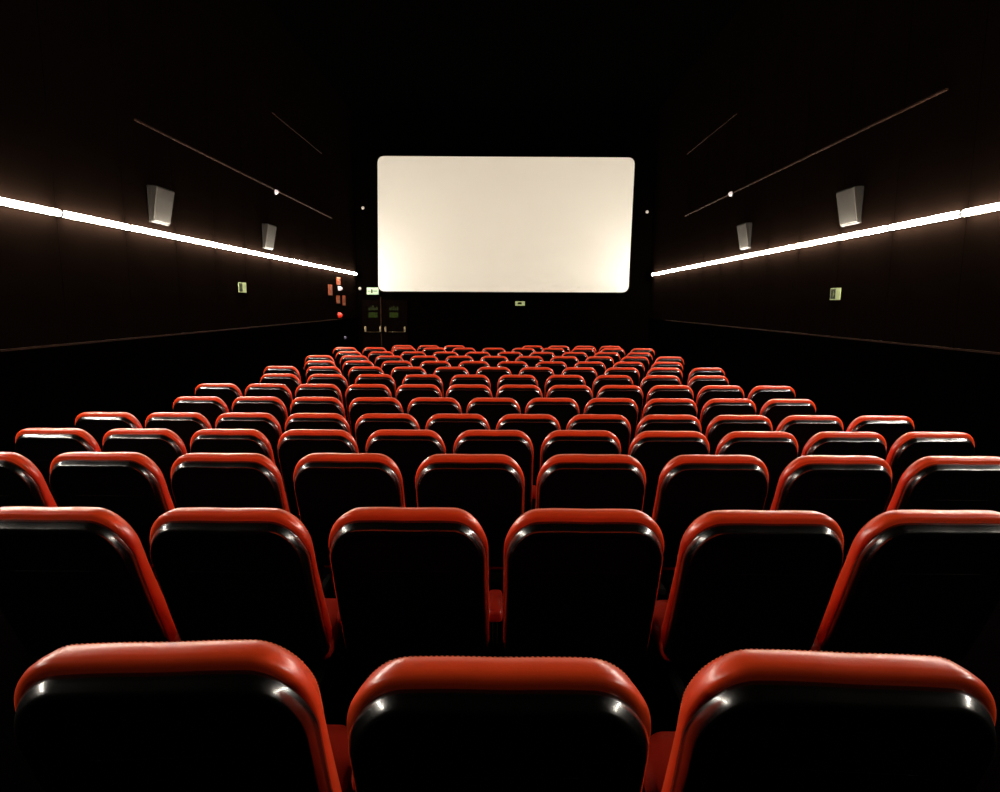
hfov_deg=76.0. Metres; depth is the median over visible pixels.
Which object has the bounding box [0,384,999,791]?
floor
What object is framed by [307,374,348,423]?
chair
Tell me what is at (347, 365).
backrest cushion
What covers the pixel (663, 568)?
seat cushion
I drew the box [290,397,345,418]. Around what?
chair
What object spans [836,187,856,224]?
speaker grille
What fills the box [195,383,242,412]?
chair
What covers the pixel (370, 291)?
exit sign
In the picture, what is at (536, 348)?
chair
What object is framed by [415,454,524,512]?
backrest cushion
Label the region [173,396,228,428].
chair
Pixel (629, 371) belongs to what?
backrest cushion
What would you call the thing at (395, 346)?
chair
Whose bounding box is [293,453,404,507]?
backrest cushion
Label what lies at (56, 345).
trim
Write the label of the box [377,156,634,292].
screen
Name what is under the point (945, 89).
trim
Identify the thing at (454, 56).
ceiling
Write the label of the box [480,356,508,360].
backrest cushion
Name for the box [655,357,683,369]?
chair
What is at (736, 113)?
trim
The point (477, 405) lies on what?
backrest cushion
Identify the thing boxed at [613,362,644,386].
chair
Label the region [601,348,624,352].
backrest cushion
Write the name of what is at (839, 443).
chair
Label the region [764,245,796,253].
tube light
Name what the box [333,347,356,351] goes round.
backrest cushion
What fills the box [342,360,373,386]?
chair
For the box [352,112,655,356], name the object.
wall
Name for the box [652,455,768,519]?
backrest cushion
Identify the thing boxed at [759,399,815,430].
chair
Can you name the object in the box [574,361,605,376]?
chair
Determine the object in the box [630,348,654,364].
chair
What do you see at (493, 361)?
chair
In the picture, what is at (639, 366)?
backrest cushion
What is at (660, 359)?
backrest cushion
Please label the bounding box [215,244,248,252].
tube light
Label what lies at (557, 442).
chair
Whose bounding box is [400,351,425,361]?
chair
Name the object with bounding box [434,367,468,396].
chair
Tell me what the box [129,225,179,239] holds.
tube light
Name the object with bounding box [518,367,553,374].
backrest cushion
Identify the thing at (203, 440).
backrest cushion
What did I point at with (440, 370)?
backrest cushion
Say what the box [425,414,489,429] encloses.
backrest cushion
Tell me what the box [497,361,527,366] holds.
backrest cushion
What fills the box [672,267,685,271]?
tube light
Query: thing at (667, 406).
chair
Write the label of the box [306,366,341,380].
chair
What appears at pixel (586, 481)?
chair
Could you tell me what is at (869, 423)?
backrest cushion
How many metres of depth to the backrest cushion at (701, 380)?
7.69 m
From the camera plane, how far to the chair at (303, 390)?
6.74 m
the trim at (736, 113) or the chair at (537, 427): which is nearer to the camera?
the chair at (537, 427)
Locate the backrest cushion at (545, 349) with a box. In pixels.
[541,348,564,351]
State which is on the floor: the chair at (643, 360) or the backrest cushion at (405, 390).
the chair at (643, 360)
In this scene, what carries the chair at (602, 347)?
on the floor
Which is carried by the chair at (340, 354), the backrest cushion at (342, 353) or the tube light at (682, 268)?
the backrest cushion at (342, 353)
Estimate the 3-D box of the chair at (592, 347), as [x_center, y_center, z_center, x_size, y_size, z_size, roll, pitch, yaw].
[1.809,-0.602,13.806,0.562,0.998,0.696,0,8,0]
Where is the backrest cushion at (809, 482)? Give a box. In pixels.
[770,455,891,510]
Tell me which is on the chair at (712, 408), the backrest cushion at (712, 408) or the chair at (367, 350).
the backrest cushion at (712, 408)
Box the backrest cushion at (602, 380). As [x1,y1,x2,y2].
[592,375,632,388]
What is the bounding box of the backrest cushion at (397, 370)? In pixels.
[391,367,426,373]
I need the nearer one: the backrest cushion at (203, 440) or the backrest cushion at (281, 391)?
the backrest cushion at (203, 440)
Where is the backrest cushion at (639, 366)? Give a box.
[613,362,644,370]
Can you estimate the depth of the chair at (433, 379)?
7.71 m
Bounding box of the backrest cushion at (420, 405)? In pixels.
[408,397,461,413]
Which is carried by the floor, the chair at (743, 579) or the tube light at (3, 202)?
the chair at (743, 579)
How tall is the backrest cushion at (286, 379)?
0.578 m
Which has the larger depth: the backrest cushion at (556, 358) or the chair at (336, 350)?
the chair at (336, 350)
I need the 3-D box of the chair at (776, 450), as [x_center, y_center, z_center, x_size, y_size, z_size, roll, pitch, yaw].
[1.607,0.667,4.250,0.555,0.998,0.696,0,8,0]
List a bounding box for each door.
[362,300,380,349]
[381,300,407,351]
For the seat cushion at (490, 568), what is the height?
0.097 m
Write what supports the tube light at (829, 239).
attached to the wall at (799, 77)
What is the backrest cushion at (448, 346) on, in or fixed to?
on the chair at (448, 348)
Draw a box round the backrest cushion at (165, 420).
[145,412,211,428]
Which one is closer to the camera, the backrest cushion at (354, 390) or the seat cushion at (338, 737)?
the seat cushion at (338, 737)
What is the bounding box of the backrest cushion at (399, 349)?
[392,347,416,352]
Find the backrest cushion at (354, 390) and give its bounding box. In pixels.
[345,384,391,396]
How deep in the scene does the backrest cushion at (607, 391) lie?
6.72 m
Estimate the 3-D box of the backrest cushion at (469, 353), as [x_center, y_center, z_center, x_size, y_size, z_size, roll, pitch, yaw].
[-0.400,-0.527,11.668,0.500,0.578,0.309,0,8,0]
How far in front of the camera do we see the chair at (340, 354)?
11.50 m
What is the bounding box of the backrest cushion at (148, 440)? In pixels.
[102,428,186,453]
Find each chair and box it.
[0,452,57,506]
[0,506,180,659]
[14,639,355,791]
[15,428,101,506]
[50,451,174,578]
[75,412,142,451]
[102,428,186,508]
[145,412,211,453]
[150,507,359,725]
[171,453,319,575]
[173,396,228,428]
[190,429,299,519]
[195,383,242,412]
[215,412,285,491]
[232,396,287,433]
[245,384,292,416]
[260,374,300,399]
[263,366,301,383]
[278,429,358,514]
[285,413,350,433]
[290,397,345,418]
[293,453,404,592]
[295,384,342,404]
[304,360,335,383]
[305,355,334,363]
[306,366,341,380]
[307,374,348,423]
[328,507,502,680]
[333,347,356,366]
[336,351,361,370]
[340,355,368,374]
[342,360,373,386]
[345,384,391,434]
[347,656,650,791]
[348,366,383,385]
[349,397,403,440]
[355,374,395,398]
[355,413,419,452]
[362,347,385,357]
[366,429,445,507]
[368,351,393,365]
[375,355,403,367]
[381,361,412,375]
[391,345,412,351]
[391,367,426,390]
[392,347,416,355]
[396,384,441,413]
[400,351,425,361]
[402,374,443,396]
[408,397,461,429]
[410,356,438,366]
[415,454,524,581]
[417,345,438,351]
[420,361,450,373]
[422,348,445,355]
[425,413,489,453]
[433,352,457,360]
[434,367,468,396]
[444,345,464,351]
[445,356,473,366]
[446,384,492,413]
[450,374,490,389]
[452,348,475,355]
[453,430,535,512]
[458,361,489,374]
[465,352,490,360]
[466,398,520,429]
[476,367,511,397]
[480,356,508,366]
[482,348,505,355]
[496,385,542,413]
[496,414,560,485]
[497,352,522,360]
[497,361,527,374]
[497,375,537,390]
[503,508,663,696]
[512,348,534,355]
[515,356,543,366]
[518,367,553,397]
[522,346,542,351]
[525,398,578,429]
[529,352,554,360]
[535,361,566,374]
[535,454,645,511]
[540,430,620,468]
[541,348,564,355]
[544,375,585,397]
[546,385,592,413]
[549,346,569,351]
[550,356,578,367]
[561,367,596,390]
[562,352,587,361]
[566,414,630,454]
[571,348,594,356]
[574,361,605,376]
[575,346,595,353]
[583,398,637,446]
[585,356,613,369]
[592,375,632,397]
[594,352,619,363]
[596,385,642,424]
[599,346,620,351]
[601,348,624,360]
[604,367,639,386]
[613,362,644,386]
[620,356,648,377]
[627,352,652,369]
[628,431,709,517]
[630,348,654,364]
[635,414,701,436]
[640,375,680,418]
[642,398,696,417]
[644,649,996,791]
[646,368,682,384]
[646,385,693,402]
[650,362,682,374]
[651,510,843,702]
[652,454,768,594]
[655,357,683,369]
[687,368,724,385]
[688,375,728,403]
[696,385,743,419]
[699,398,755,435]
[705,415,772,454]
[715,431,797,510]
[747,386,794,414]
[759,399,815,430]
[770,455,891,581]
[776,415,842,456]
[801,431,886,459]
[811,509,999,662]
[846,415,913,460]
[884,432,974,511]
[886,456,999,511]
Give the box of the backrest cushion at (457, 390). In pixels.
[446,384,492,397]
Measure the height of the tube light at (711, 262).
0.060 m
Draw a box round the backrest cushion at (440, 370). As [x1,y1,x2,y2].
[434,367,468,374]
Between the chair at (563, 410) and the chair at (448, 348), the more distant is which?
the chair at (448, 348)
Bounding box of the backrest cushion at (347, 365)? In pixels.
[342,360,373,369]
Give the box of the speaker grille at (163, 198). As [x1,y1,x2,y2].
[153,187,173,223]
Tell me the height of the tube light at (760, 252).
0.060 m
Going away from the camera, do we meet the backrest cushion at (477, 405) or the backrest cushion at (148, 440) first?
the backrest cushion at (148, 440)
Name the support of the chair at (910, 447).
on the floor
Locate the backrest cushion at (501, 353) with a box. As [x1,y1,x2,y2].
[497,352,522,355]
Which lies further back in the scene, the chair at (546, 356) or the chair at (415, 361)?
the chair at (546, 356)
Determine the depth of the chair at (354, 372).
8.65 m
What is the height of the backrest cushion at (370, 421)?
0.578 m
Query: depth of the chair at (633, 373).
8.64 m
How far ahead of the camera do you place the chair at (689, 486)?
2.87 m
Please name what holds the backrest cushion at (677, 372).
on the chair at (677, 372)
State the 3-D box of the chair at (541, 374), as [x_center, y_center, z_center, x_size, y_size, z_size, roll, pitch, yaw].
[0.535,0.061,9.024,0.577,0.998,0.696,0,8,1]
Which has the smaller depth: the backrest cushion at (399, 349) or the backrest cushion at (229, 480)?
the backrest cushion at (229, 480)
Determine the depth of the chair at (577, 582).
2.00 m
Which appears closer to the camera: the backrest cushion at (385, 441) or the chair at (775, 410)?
the backrest cushion at (385, 441)
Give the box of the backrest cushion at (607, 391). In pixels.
[596,385,642,397]
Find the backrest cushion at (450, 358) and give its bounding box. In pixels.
[445,356,473,360]
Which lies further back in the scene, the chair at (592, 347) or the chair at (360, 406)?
the chair at (592, 347)
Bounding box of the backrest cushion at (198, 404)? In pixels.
[173,396,228,412]
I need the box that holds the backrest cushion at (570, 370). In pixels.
[561,367,596,374]
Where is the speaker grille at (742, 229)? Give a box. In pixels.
[737,224,747,248]
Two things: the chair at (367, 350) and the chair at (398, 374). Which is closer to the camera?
the chair at (398, 374)
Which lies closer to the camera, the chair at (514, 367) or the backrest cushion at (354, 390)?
the backrest cushion at (354, 390)
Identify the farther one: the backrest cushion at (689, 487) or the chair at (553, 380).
the chair at (553, 380)
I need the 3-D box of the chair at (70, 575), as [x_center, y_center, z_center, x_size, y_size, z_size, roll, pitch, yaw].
[-1.350,0.790,2.301,0.555,0.998,0.696,0,8,0]
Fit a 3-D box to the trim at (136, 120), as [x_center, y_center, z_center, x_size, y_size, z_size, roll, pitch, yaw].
[-4.166,-3.776,11.552,0.030,0.018,8.500,0,8,0]
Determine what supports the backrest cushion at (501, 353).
on the chair at (511, 356)
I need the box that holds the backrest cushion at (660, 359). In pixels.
[655,357,683,361]
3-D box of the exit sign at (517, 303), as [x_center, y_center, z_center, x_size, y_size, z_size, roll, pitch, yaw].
[0.583,-2.695,18.646,0.280,0.125,0.014,0,8,0]
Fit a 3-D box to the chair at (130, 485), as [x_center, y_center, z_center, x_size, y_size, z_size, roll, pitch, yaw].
[-1.768,0.703,3.233,0.555,0.998,0.696,0,8,0]
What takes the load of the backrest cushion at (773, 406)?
on the chair at (775, 410)
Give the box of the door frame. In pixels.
[380,297,381,346]
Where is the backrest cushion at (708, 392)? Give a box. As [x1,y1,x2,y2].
[696,385,743,403]
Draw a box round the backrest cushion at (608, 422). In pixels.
[566,414,630,431]
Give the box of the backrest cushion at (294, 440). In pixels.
[278,429,358,452]
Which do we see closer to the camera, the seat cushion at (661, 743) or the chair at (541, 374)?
the seat cushion at (661, 743)
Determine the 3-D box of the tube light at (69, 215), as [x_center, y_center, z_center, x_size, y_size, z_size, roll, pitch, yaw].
[-4.170,-1.811,6.631,0.083,0.060,1.112,0,8,0]
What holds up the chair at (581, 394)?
on the floor
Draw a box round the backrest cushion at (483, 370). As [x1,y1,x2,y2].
[476,367,511,374]
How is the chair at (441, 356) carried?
on the floor
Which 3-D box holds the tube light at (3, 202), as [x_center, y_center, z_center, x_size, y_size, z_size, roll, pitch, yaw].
[-4.176,-1.652,5.523,0.083,0.060,1.112,0,8,0]
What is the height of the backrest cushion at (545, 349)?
0.578 m
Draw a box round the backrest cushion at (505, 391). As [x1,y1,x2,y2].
[496,385,542,397]
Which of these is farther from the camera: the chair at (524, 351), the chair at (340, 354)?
the chair at (524, 351)
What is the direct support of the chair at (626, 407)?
on the floor
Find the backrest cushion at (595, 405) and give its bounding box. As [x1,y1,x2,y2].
[583,398,637,413]
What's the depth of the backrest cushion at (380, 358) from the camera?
10.55 m
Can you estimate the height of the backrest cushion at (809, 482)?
0.578 m
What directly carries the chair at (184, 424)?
on the floor
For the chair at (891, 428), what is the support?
on the floor
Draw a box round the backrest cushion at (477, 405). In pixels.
[466,398,520,413]
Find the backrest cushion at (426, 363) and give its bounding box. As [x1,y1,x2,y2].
[420,361,450,366]
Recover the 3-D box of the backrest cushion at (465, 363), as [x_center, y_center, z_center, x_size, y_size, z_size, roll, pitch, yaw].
[-0.392,-0.258,9.779,0.500,0.578,0.309,0,8,0]
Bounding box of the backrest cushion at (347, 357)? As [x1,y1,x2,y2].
[340,355,368,360]
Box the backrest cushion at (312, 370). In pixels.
[306,366,341,374]
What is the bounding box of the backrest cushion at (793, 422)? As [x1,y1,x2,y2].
[776,415,842,430]
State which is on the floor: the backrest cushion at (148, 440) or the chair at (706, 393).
the chair at (706, 393)
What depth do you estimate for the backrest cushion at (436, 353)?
11.48 m
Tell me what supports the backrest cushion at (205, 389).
on the chair at (227, 392)
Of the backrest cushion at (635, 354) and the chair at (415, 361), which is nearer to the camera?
the chair at (415, 361)
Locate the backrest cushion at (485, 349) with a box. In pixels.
[482,348,505,351]
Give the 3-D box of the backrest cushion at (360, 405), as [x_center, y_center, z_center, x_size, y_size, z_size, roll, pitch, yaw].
[-1.129,0.279,5.947,0.500,0.578,0.309,0,8,0]
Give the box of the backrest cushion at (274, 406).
[232,396,287,417]
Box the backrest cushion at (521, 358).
[515,356,543,360]
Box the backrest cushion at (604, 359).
[585,356,613,362]
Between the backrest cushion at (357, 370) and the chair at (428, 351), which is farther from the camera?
the chair at (428, 351)
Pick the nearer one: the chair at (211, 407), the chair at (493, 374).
the chair at (211, 407)
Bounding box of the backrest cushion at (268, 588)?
[150,507,331,643]
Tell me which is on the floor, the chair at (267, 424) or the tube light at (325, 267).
the chair at (267, 424)
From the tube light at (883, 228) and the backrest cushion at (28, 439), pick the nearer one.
the backrest cushion at (28, 439)
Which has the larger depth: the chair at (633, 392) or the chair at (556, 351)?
the chair at (556, 351)
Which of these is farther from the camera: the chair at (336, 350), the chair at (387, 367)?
the chair at (336, 350)
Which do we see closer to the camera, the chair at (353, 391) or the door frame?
the chair at (353, 391)
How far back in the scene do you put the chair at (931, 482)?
2.85 m
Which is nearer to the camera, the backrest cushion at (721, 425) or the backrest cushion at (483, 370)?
the backrest cushion at (721, 425)
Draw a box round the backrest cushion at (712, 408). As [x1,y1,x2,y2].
[699,398,755,420]
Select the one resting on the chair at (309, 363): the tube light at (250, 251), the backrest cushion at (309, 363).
the backrest cushion at (309, 363)
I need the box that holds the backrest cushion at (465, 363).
[458,361,489,366]
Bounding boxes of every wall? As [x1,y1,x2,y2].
[0,0,358,451]
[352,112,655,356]
[648,0,999,456]
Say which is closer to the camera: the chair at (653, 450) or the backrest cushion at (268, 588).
the backrest cushion at (268, 588)
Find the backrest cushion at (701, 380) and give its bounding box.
[688,375,728,385]
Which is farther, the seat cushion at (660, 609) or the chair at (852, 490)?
the chair at (852, 490)
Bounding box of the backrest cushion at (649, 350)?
[630,348,654,353]
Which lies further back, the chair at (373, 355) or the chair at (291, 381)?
the chair at (373, 355)
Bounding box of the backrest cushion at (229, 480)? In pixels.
[171,453,289,511]
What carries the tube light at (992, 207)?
attached to the wall at (799, 77)
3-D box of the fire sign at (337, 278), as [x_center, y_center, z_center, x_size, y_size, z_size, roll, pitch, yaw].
[-4.154,-2.959,16.470,0.014,0.200,0.360,0,8,0]
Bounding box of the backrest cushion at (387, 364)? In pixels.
[381,361,412,367]
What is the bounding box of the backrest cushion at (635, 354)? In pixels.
[627,352,652,359]
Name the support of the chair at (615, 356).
on the floor
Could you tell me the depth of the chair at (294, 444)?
3.89 m
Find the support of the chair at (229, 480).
on the floor
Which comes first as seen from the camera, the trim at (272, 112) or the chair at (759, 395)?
the chair at (759, 395)
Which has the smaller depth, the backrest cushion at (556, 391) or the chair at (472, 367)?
the backrest cushion at (556, 391)
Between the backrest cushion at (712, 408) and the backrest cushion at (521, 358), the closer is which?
the backrest cushion at (712, 408)
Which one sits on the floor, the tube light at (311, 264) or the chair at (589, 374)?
the chair at (589, 374)
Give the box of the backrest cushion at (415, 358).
[410,356,438,361]
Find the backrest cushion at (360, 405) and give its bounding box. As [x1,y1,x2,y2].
[349,397,403,413]
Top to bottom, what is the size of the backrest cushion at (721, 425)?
0.578 m
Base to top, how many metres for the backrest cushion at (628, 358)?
0.578 m
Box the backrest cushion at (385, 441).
[366,429,445,453]
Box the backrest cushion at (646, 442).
[628,431,709,454]
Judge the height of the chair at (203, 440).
0.998 m
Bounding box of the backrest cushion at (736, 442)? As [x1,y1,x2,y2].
[715,431,797,454]
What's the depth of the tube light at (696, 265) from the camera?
14.09 m
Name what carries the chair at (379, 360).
on the floor
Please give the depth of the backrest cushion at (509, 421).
4.80 m
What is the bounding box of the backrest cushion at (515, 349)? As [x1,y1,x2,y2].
[512,348,534,351]
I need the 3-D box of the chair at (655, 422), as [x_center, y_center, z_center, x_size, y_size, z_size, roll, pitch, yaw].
[1.310,0.592,5.184,0.555,0.998,0.696,0,8,0]
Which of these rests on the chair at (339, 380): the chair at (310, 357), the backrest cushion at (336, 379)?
the backrest cushion at (336, 379)
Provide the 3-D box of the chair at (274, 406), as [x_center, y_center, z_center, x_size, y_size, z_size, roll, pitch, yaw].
[-2.173,0.456,6.164,0.555,0.998,0.696,0,8,0]
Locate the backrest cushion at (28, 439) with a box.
[15,428,100,451]
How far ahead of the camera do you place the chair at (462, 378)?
7.71 m
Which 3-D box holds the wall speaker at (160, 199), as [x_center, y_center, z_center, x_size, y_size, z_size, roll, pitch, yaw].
[-4.146,-2.331,7.852,0.129,0.430,0.480,0,8,0]
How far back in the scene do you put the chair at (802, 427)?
4.79 m
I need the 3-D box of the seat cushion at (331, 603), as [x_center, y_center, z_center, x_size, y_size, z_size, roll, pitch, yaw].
[-0.830,0.897,2.488,0.440,0.097,0.349,0,8,0]
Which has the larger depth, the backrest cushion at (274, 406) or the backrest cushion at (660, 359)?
the backrest cushion at (660, 359)
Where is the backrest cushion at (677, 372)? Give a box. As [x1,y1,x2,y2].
[646,368,682,376]
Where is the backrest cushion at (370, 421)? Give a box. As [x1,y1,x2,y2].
[355,413,419,429]
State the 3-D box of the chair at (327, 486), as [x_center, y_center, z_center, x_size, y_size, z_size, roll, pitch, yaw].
[-0.662,0.708,3.225,0.555,0.998,0.696,0,8,1]
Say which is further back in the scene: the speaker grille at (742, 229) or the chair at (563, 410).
the speaker grille at (742, 229)
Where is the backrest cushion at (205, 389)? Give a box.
[195,383,242,396]
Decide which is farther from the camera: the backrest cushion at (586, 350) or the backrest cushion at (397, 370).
the backrest cushion at (586, 350)
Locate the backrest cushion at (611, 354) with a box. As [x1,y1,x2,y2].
[594,352,619,357]
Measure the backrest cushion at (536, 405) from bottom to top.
0.578 m
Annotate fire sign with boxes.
[328,284,332,294]
[336,277,340,284]
[342,295,345,304]
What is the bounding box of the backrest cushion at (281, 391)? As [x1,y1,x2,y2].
[245,384,292,400]
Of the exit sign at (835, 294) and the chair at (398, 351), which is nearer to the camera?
the exit sign at (835, 294)
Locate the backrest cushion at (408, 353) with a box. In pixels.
[400,351,425,356]
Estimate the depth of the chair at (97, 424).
4.83 m
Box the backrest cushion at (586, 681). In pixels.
[347,657,650,741]
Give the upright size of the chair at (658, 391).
0.998 m
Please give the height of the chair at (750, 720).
0.998 m
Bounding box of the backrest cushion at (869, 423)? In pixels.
[846,415,913,431]
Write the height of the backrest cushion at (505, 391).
0.578 m
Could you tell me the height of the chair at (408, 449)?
0.998 m
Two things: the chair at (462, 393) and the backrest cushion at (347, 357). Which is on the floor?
the chair at (462, 393)
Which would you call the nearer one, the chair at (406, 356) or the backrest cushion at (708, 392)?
the backrest cushion at (708, 392)
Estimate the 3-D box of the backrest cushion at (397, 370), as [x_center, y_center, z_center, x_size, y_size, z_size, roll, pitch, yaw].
[-1.241,-0.130,8.830,0.500,0.578,0.309,0,8,0]
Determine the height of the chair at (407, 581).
0.998 m
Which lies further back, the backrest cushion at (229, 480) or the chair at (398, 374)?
the chair at (398, 374)
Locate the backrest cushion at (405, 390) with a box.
[396,384,441,396]
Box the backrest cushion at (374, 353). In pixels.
[368,351,393,356]
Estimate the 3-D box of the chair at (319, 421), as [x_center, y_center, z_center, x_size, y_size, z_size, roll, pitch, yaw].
[-1.363,0.581,5.194,0.555,0.998,0.696,0,8,1]
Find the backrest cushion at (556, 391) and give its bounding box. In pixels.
[546,385,592,397]
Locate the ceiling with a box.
[264,0,745,112]
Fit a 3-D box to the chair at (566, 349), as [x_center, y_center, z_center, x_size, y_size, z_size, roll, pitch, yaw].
[1.264,-0.605,13.814,0.562,0.998,0.696,0,8,1]
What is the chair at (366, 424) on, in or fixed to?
on the floor
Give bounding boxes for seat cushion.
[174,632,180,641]
[321,598,342,659]
[326,724,353,791]
[489,567,503,569]
[644,731,674,791]
[651,600,671,661]
[662,567,674,569]
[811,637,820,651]
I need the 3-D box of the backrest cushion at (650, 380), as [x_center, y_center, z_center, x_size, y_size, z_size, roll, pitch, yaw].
[1.948,0.018,7.883,0.500,0.578,0.309,0,8,0]
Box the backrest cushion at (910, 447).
[886,432,974,463]
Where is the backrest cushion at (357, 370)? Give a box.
[348,366,383,375]
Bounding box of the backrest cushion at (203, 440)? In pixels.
[190,429,275,464]
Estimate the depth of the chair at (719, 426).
4.79 m
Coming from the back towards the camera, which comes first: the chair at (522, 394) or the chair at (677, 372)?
the chair at (677, 372)
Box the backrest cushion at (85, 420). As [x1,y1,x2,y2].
[75,412,142,428]
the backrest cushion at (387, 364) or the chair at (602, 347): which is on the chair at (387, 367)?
the backrest cushion at (387, 364)
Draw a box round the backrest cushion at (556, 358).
[550,356,578,361]
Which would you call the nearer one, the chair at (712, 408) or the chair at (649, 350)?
the chair at (712, 408)
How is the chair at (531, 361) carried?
on the floor
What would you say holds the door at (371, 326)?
in the wall at (477, 321)
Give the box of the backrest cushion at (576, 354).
[562,352,587,357]
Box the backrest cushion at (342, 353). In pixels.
[336,351,361,355]
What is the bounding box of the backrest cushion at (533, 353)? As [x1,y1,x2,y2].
[529,352,554,355]
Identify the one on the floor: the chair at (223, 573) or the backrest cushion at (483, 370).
the chair at (223, 573)
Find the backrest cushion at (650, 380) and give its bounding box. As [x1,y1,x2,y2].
[640,375,680,386]
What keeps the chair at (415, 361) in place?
on the floor
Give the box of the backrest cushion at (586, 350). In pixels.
[571,348,594,352]
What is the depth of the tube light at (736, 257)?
11.87 m
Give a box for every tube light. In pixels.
[0,197,61,215]
[57,211,129,229]
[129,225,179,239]
[179,236,217,246]
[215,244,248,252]
[246,250,272,257]
[271,255,292,261]
[292,260,309,265]
[309,263,323,267]
[322,266,336,270]
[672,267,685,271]
[685,264,701,268]
[700,260,717,265]
[717,256,738,262]
[738,251,765,258]
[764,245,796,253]
[795,236,838,247]
[835,226,892,239]
[888,211,965,229]
[961,203,999,215]
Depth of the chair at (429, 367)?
9.59 m
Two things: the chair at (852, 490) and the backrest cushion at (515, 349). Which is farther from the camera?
the backrest cushion at (515, 349)
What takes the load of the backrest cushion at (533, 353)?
on the chair at (546, 356)
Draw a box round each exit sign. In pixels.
[238,282,246,292]
[367,287,378,294]
[515,301,524,305]
[830,288,840,299]
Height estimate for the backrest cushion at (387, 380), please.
0.578 m
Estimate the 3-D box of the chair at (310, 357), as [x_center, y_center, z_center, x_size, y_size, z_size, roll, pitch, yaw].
[-2.989,-0.222,10.940,0.650,0.998,0.694,0,8,0]
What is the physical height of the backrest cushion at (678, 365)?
0.578 m
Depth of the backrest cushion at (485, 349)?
12.44 m
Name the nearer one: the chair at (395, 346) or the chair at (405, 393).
the chair at (405, 393)
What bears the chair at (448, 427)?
on the floor
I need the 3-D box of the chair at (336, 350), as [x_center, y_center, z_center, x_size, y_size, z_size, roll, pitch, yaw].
[-3.027,-0.502,12.862,0.650,0.998,0.694,0,8,0]
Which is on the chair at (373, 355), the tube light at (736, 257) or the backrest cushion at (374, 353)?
the backrest cushion at (374, 353)
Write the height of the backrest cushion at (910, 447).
0.578 m
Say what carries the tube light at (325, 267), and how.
attached to the wall at (76, 76)
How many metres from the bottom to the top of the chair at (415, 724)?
0.998 m
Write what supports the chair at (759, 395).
on the floor
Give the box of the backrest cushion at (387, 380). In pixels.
[355,374,395,386]
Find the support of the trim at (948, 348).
attached to the wall at (799, 77)
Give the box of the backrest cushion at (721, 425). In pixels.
[705,415,772,436]
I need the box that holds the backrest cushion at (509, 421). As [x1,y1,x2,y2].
[496,414,560,429]
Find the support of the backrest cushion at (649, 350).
on the chair at (649, 350)
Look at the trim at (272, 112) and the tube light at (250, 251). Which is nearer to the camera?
the tube light at (250, 251)
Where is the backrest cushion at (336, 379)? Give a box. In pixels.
[307,374,347,385]
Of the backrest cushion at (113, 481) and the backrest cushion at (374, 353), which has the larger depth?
the backrest cushion at (374, 353)
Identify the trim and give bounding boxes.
[0,319,340,351]
[134,119,331,217]
[272,112,321,153]
[665,320,999,354]
[685,88,948,215]
[687,113,736,153]
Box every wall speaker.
[147,184,173,225]
[262,223,276,249]
[737,222,751,249]
[836,185,863,226]
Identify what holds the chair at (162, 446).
on the floor
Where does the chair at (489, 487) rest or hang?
on the floor
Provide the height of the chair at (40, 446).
0.998 m
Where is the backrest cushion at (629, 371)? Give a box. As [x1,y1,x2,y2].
[604,367,639,376]
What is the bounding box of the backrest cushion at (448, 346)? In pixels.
[444,345,464,348]
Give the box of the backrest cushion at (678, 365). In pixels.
[650,362,682,368]
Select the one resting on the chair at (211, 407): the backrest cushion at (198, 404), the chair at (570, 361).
the backrest cushion at (198, 404)
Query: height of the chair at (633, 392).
0.998 m
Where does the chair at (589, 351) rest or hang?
on the floor
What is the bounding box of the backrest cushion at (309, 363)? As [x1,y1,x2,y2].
[304,360,335,366]
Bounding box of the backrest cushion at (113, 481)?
[50,452,174,510]
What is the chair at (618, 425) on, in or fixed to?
on the floor
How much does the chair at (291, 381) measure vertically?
0.998 m
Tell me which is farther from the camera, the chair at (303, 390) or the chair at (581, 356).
the chair at (581, 356)
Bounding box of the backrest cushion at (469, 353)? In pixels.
[465,352,490,355]
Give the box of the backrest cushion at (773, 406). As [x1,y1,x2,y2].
[759,399,815,414]
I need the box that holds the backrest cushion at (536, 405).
[525,398,578,412]
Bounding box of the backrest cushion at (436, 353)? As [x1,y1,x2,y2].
[433,352,457,355]
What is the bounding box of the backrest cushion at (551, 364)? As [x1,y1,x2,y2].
[535,361,566,367]
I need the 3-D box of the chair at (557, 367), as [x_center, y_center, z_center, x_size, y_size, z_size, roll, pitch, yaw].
[0.807,-0.069,9.966,0.577,0.998,0.696,0,8,0]
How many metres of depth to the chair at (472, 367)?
9.59 m
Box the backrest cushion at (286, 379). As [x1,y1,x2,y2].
[260,374,300,384]
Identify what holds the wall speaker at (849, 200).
attached to the wall at (799, 77)
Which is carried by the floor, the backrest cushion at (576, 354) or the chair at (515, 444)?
the chair at (515, 444)
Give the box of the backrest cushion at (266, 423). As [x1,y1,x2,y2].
[215,412,281,434]
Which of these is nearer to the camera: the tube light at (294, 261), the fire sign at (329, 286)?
the tube light at (294, 261)
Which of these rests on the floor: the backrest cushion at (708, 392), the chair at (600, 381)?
the chair at (600, 381)
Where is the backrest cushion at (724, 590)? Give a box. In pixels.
[661,510,843,644]
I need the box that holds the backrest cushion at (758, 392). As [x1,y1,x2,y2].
[747,386,794,398]
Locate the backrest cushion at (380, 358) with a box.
[375,355,403,360]
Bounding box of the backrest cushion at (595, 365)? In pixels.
[574,361,605,368]
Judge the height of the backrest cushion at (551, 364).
0.578 m
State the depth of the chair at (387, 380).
7.72 m
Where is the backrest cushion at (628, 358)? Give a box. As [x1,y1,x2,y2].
[620,356,648,361]

